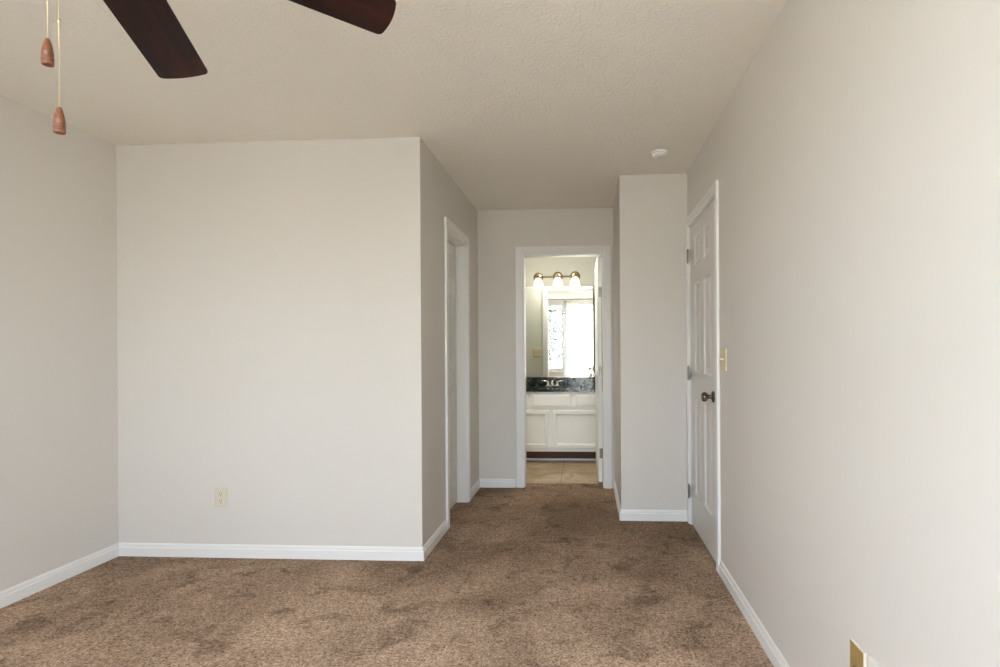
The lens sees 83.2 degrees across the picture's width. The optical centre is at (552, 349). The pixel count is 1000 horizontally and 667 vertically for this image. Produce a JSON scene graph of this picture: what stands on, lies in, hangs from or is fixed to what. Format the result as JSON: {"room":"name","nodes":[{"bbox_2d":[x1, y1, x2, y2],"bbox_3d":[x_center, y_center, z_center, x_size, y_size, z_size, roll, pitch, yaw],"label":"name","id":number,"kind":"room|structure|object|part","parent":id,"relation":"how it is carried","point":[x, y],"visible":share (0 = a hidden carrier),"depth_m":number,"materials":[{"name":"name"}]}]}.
{"room":"empty bedroom","nodes":[
{"label":"empty bedroom","id":0,"kind":"room"},
{"bbox_2d":[0,95,118,590],"bbox_3d":[-2.663,0.005,3.110,0.115,2.440,7.330,0,0,3],"label":"wall","id":1,"kind":"structure","parent":0,"point":[59,359],"depth_m":2.94,"materials":[{"name":"grey paint"}]},
{"bbox_2d":[0,543,118,608],"bbox_3d":[-2.689,1.187,1.448,0.013,0.076,3.777,0,0,3],"label":"baseboard","id":2,"kind":"structure","parent":1,"relation":"attached to","point":[15,593],"depth_m":2.93,"materials":[{"name":"white wood"}]},
{"bbox_2d":[116,137,427,546],"bbox_3d":[-1.672,-0.001,3.338,1.836,2.440,0.115,0,0,3],"label":"wall","id":3,"kind":"structure","parent":0,"point":[272,306],"depth_m":3.28,"materials":[{"name":"grey paint"}]},
{"bbox_2d":[215,487,227,506],"bbox_3d":[-1.951,0.868,3.292,0.074,0.114,0.009,0,0,3],"label":"wall outlet","id":4,"kind":"object","parent":3,"relation":"attached to","point":[221,495],"visible":1,"depth_m":3.29,"materials":[{"name":"beige plastic"}]},
{"bbox_2d":[119,543,423,560],"bbox_3d":[-1.663,1.181,3.273,1.849,0.076,0.013,0,0,3],"label":"baseboard","id":5,"kind":"structure","parent":3,"relation":"attached to","point":[125,549],"depth_m":3.27,"materials":[{"name":"white wood"}]},
{"bbox_2d":[0,460,773,666],"bbox_3d":[-0.353,1.269,2.951,4.801,0.124,7.350,0,0,3],"label":"floor","id":6,"kind":"structure","parent":0,"point":[536,574],"depth_m":2.67,"materials":[{"name":"carpet"}]},
{"bbox_2d":[526,392,602,460],"bbox_3d":[0.003,0.828,6.223,2.130,0.762,0.568,0,0,3],"label":"vanity cabinet","id":7,"kind":"object","parent":6,"relation":"on","point":[560,426],"visible":0.38,"depth_m":5.94,"materials":[{"name":"white paint"}]},
{"bbox_3d":[-0.268,0.846,5.965,0.454,0.402,0.022,0,0,3],"label":"cabinet door","id":8,"kind":"part","parent":7,"relation":"part of","materials":[{"name":"white paint"}]},
{"bbox_3d":[-0.017,0.539,5.950,0.400,0.136,0.021,0,0,3],"label":"drawer","id":9,"kind":"part","parent":7,"relation":"part of","materials":[{"name":"white paint"}]},
{"bbox_2d":[526,377,594,391],"bbox_3d":[0.000,0.420,6.222,2.130,0.202,0.574,0,0,3],"label":"countertop","id":10,"kind":"structure","parent":7,"relation":"on","point":[533,384],"depth_m":6.46,"materials":[{"name":"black stone"}]},
{"bbox_2d":[534,386,569,387],"bbox_3d":[-0.004,0.470,6.236,0.430,0.102,0.330,0,0,3],"label":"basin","id":11,"kind":"object","parent":10,"relation":"in","point":[534,386],"depth_m":6.38,"materials":[{"name":"white ceramic"}]},
{"bbox_2d":[541,380,563,385],"bbox_3d":[-0.003,0.381,6.402,0.185,0.071,0.195,0,0,-43],"label":"faucet","id":12,"kind":"object","parent":10,"relation":"on","point":[552,381],"visible":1,"depth_m":6.39,"materials":[{"name":"silver metal"}]},
{"bbox_3d":[-0.002,1.197,6.108,2.130,0.024,0.015,0,0,3],"label":"shoe molding","id":13,"kind":"part","parent":7,"relation":"part of","materials":[{"name":"white"}]},
{"bbox_3d":[0.253,0.843,5.934,0.503,0.402,0.022,0,0,3],"label":"cabinet door","id":14,"kind":"part","parent":7,"relation":"part of","materials":[{"name":"white paint"}]},
{"bbox_3d":[0.434,0.536,5.924,0.400,0.136,0.021,0,0,3],"label":"drawer","id":15,"kind":"part","parent":7,"relation":"part of","materials":[{"name":"white paint"}]},
{"bbox_2d":[0,0,786,210],"bbox_3d":[-0.366,-1.304,2.976,4.801,0.150,7.400,0,0,3],"label":"ceiling","id":16,"kind":"structure","parent":0,"point":[524,104],"depth_m":2.54,"materials":[{"name":"white paint"}]},
{"bbox_2d":[41,0,395,134],"bbox_3d":[-0.943,-0.820,1.027,1.125,0.810,1.173,0,0,3],"label":"ceiling fan","id":17,"kind":"object","parent":16,"relation":"hanging from","point":[153,26],"visible":1,"depth_m":1.36,"materials":[{"name":"brown wood"}]},
{"bbox_3d":[-0.940,-0.705,1.047,0.025,0.249,0.006,0,0,27],"label":"pull chain","id":18,"kind":"part","parent":17,"relation":"part of","materials":[{"name":"gold metal"}]},
{"bbox_3d":[-0.949,-0.559,1.052,0.020,0.050,0.020,0,0,3],"label":"pull knob","id":19,"kind":"part","parent":17,"relation":"part of","materials":[{"name":"brown wood"}]},
{"bbox_3d":[-0.939,-0.646,1.066,0.031,0.368,0.006,0,0,45],"label":"pull chain","id":20,"kind":"part","parent":17,"relation":"part of","materials":[{"name":"gold metal"}]},
{"bbox_3d":[-0.947,-0.440,1.075,0.020,0.050,0.020,0,0,3],"label":"pull knob","id":21,"kind":"part","parent":17,"relation":"part of","materials":[{"name":"brown wood"}]},
{"bbox_3d":[-0.995,-0.808,1.382,0.127,0.006,0.474,-15,-2,-16],"label":"blade","id":22,"kind":"part","parent":17,"relation":"part of","materials":[{"name":"brown wood"}]},
{"bbox_3d":[-0.588,-0.818,1.227,0.474,0.006,0.127,5,-13,-33],"label":"blade","id":23,"kind":"part","parent":17,"relation":"part of","materials":[{"name":"brown wood"}]},
{"bbox_2d":[651,149,667,158],"bbox_3d":[0.666,-1.216,3.497,0.100,0.038,0.100,0,0,3],"label":"smoke detector","id":24,"kind":"object","parent":16,"relation":"attached to","point":[658,153],"visible":1,"depth_m":3.46,"materials":[{"name":"white plastic"}]},
{"bbox_2d":[426,145,478,539],"bbox_3d":[-0.760,-0.007,4.202,0.115,2.440,1.718,0,0,3],"label":"wall","id":25,"kind":"structure","parent":0,"point":[444,197],"depth_m":3.65,"materials":[{"name":"grey paint"}]},
{"bbox_2d":[423,519,447,559],"bbox_3d":[-0.730,1.175,3.491,0.013,0.076,0.557,0,0,3],"label":"baseboard","id":26,"kind":"structure","parent":25,"relation":"attached to","point":[442,529],"depth_m":3.46,"materials":[{"name":"white wood"}]},
{"bbox_2d":[448,241,456,508],"bbox_3d":[-0.765,0.191,4.147,0.102,2.020,0.585,0,0,3],"label":"door","id":27,"kind":"structure","parent":25,"relation":"in","point":[451,248],"depth_m":4.33,"materials":[{"name":"white wood"}]},
{"bbox_2d":[444,217,470,528],"bbox_3d":[-0.754,0.158,4.146,0.131,2.110,0.741,0,0,3],"label":"trim","id":28,"kind":"structure","parent":25,"relation":"attached to","point":[453,234],"depth_m":4.44,"materials":[{"name":"white wood"}]},
{"bbox_2d":[471,479,479,498],"bbox_3d":[-0.658,1.175,4.729,0.013,0.076,0.424,0,0,3],"label":"baseboard","id":29,"kind":"structure","parent":25,"relation":"attached to","point":[476,486],"depth_m":4.72,"materials":[{"name":"white wood"}]},
{"bbox_2d":[477,208,614,487],"bbox_3d":[0.173,-0.012,4.921,1.665,2.440,0.058,0,0,3],"label":"wall","id":30,"kind":"structure","parent":0,"point":[499,232],"depth_m":4.93,"materials":[{"name":"grey paint"}]},
{"bbox_2d":[480,479,515,487],"bbox_3d":[-0.491,1.174,4.925,0.324,0.076,0.013,0,0,3],"label":"baseboard","id":31,"kind":"structure","parent":30,"relation":"attached to","point":[484,483],"depth_m":4.92,"materials":[{"name":"white wood"}]},
{"bbox_2d":[515,245,611,488],"bbox_3d":[0.096,0.152,4.955,0.833,2.112,0.147,0,0,3],"label":"trim","id":32,"kind":"structure","parent":30,"relation":"attached to","point":[521,253],"depth_m":4.90,"materials":[{"name":"white wood"}]},
{"bbox_2d":[589,256,602,481],"bbox_3d":[0.433,0.170,5.328,0.169,2.020,0.680,0,0,2],"label":"door","id":33,"kind":"structure","parent":30,"relation":"in","point":[597,374],"depth_m":5.00,"materials":[{"name":"white wood"}]},
{"bbox_3d":[0.393,0.251,5.604,0.067,0.066,0.066,0,0,2],"label":"knob","id":34,"kind":"part","parent":33,"relation":"part of","materials":[{"name":"silver metal"}]},
{"bbox_2d":[525,256,601,286],"bbox_3d":[0.033,-0.011,6.567,2.430,2.440,0.115,0,0,3],"label":"wall","id":35,"kind":"structure","parent":0,"point":[547,266],"depth_m":6.50,"materials":[{"name":"grey paint"}]},
{"bbox_2d":[533,271,579,288],"bbox_3d":[0.042,-0.806,6.418,0.547,0.206,0.179,0,0,3],"label":"vanity light","id":36,"kind":"object","parent":35,"relation":"attached to","point":[575,276],"visible":1,"depth_m":6.37,"materials":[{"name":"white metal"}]},
{"bbox_3d":[-0.160,-0.762,6.400,0.120,0.119,0.120,0,0,3],"label":"lamp shade","id":37,"kind":"part","parent":36,"relation":"part of","materials":[{"name":"white glass"}]},
{"bbox_3d":[0.058,-0.769,6.387,0.120,0.114,0.120,0,0,3],"label":"lamp shade","id":38,"kind":"part","parent":36,"relation":"part of","materials":[{"name":"white glass"}]},
{"bbox_3d":[0.253,-0.776,6.376,0.120,0.110,0.120,0,0,3],"label":"lamp shade","id":39,"kind":"part","parent":36,"relation":"part of","materials":[{"name":"white glass"}]},
{"bbox_2d":[526,377,594,385],"bbox_3d":[0.016,0.368,6.498,2.130,0.098,0.020,0,0,3],"label":"backsplash","id":40,"kind":"structure","parent":35,"relation":"attached to","point":[530,381],"depth_m":6.48,"materials":[{"name":"black stone"}]},
{"bbox_2d":[526,286,601,376],"bbox_3d":[0.013,-0.212,6.505,2.130,1.058,0.009,0,0,3],"label":"wall mirror","id":41,"kind":"object","parent":35,"relation":"attached to","point":[560,322],"visible":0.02,"depth_m":6.50,"materials":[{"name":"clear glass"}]},
{"bbox_2d":[613,174,686,509],"bbox_3d":[0.740,-0.016,4.403,0.473,2.440,0.912,0,0,3],"label":"wall","id":42,"kind":"structure","parent":0,"point":[650,211],"depth_m":3.95,"materials":[{"name":"grey paint"}]},
{"bbox_2d":[613,480,620,519],"bbox_3d":[0.504,1.168,4.410,0.013,0.076,0.926,0,0,3],"label":"baseboard","id":43,"kind":"structure","parent":42,"relation":"attached to","point":[614,483],"depth_m":4.35,"materials":[{"name":"white wood"}]},
{"bbox_2d":[620,509,686,521],"bbox_3d":[0.714,1.166,3.941,0.486,0.076,0.013,0,0,3],"label":"baseboard","id":44,"kind":"structure","parent":42,"relation":"attached to","point":[625,515],"depth_m":3.94,"materials":[{"name":"white wood"}]},
{"bbox_2d":[687,0,999,666],"bbox_3d":[0.900,-0.017,2.098,0.115,2.440,5.724,0,0,3],"label":"wall","id":45,"kind":"structure","parent":0,"point":[854,159],"depth_m":1.45,"materials":[{"name":"grey paint"}]},
{"bbox_2d":[687,201,715,561],"bbox_3d":[0.910,0.179,3.481,0.102,2.025,0.795,0,0,3],"label":"door","id":46,"kind":"structure","parent":45,"relation":"in","point":[702,230],"depth_m":3.44,"materials":[{"name":"white wood"}]},
{"bbox_3d":[0.875,0.267,3.163,0.067,0.066,0.066,0,0,3],"label":"knob","id":47,"kind":"part","parent":46,"relation":"part of","materials":[{"name":"grey metal"}]},
{"bbox_2d":[685,180,720,573],"bbox_3d":[0.973,0.145,3.462,0.131,2.115,0.919,0,0,3],"label":"trim","id":48,"kind":"structure","parent":45,"relation":"attached to","point":[712,194],"depth_m":3.05,"materials":[{"name":"white wood"}]},
{"bbox_2d":[719,349,726,370],"bbox_3d":[0.880,0.051,2.911,0.021,0.114,0.116,0,0,3],"label":"light switch","id":49,"kind":"object","parent":45,"relation":"attached to","point":[723,352],"visible":1,"depth_m":2.89,"materials":[{"name":"beige plastic"}]},
{"bbox_2d":[719,560,789,666],"bbox_3d":[0.790,1.166,1.181,0.013,0.076,3.649,0,0,3],"label":"baseboard","id":50,"kind":"structure","parent":45,"relation":"attached to","point":[770,648],"depth_m":2.39,"materials":[{"name":"white wood"}]},
{"bbox_2d":[850,638,865,666],"bbox_3d":[0.804,0.842,1.484,0.016,0.116,0.074,0,0,3],"label":"wall plate","id":51,"kind":"object","parent":45,"relation":"attached to","point":[857,654],"visible":1,"depth_m":1.48,"materials":[{"name":"beige plastic"}]},
{"bbox_2d":[868,656,879,666],"bbox_3d":[0.802,0.838,1.390,0.009,0.114,0.074,0,0,3],"label":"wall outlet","id":52,"kind":"object","parent":45,"relation":"attached to","point":[872,663],"visible":1,"depth_m":1.41,"materials":[{"name":"white plastic"}]}
]}

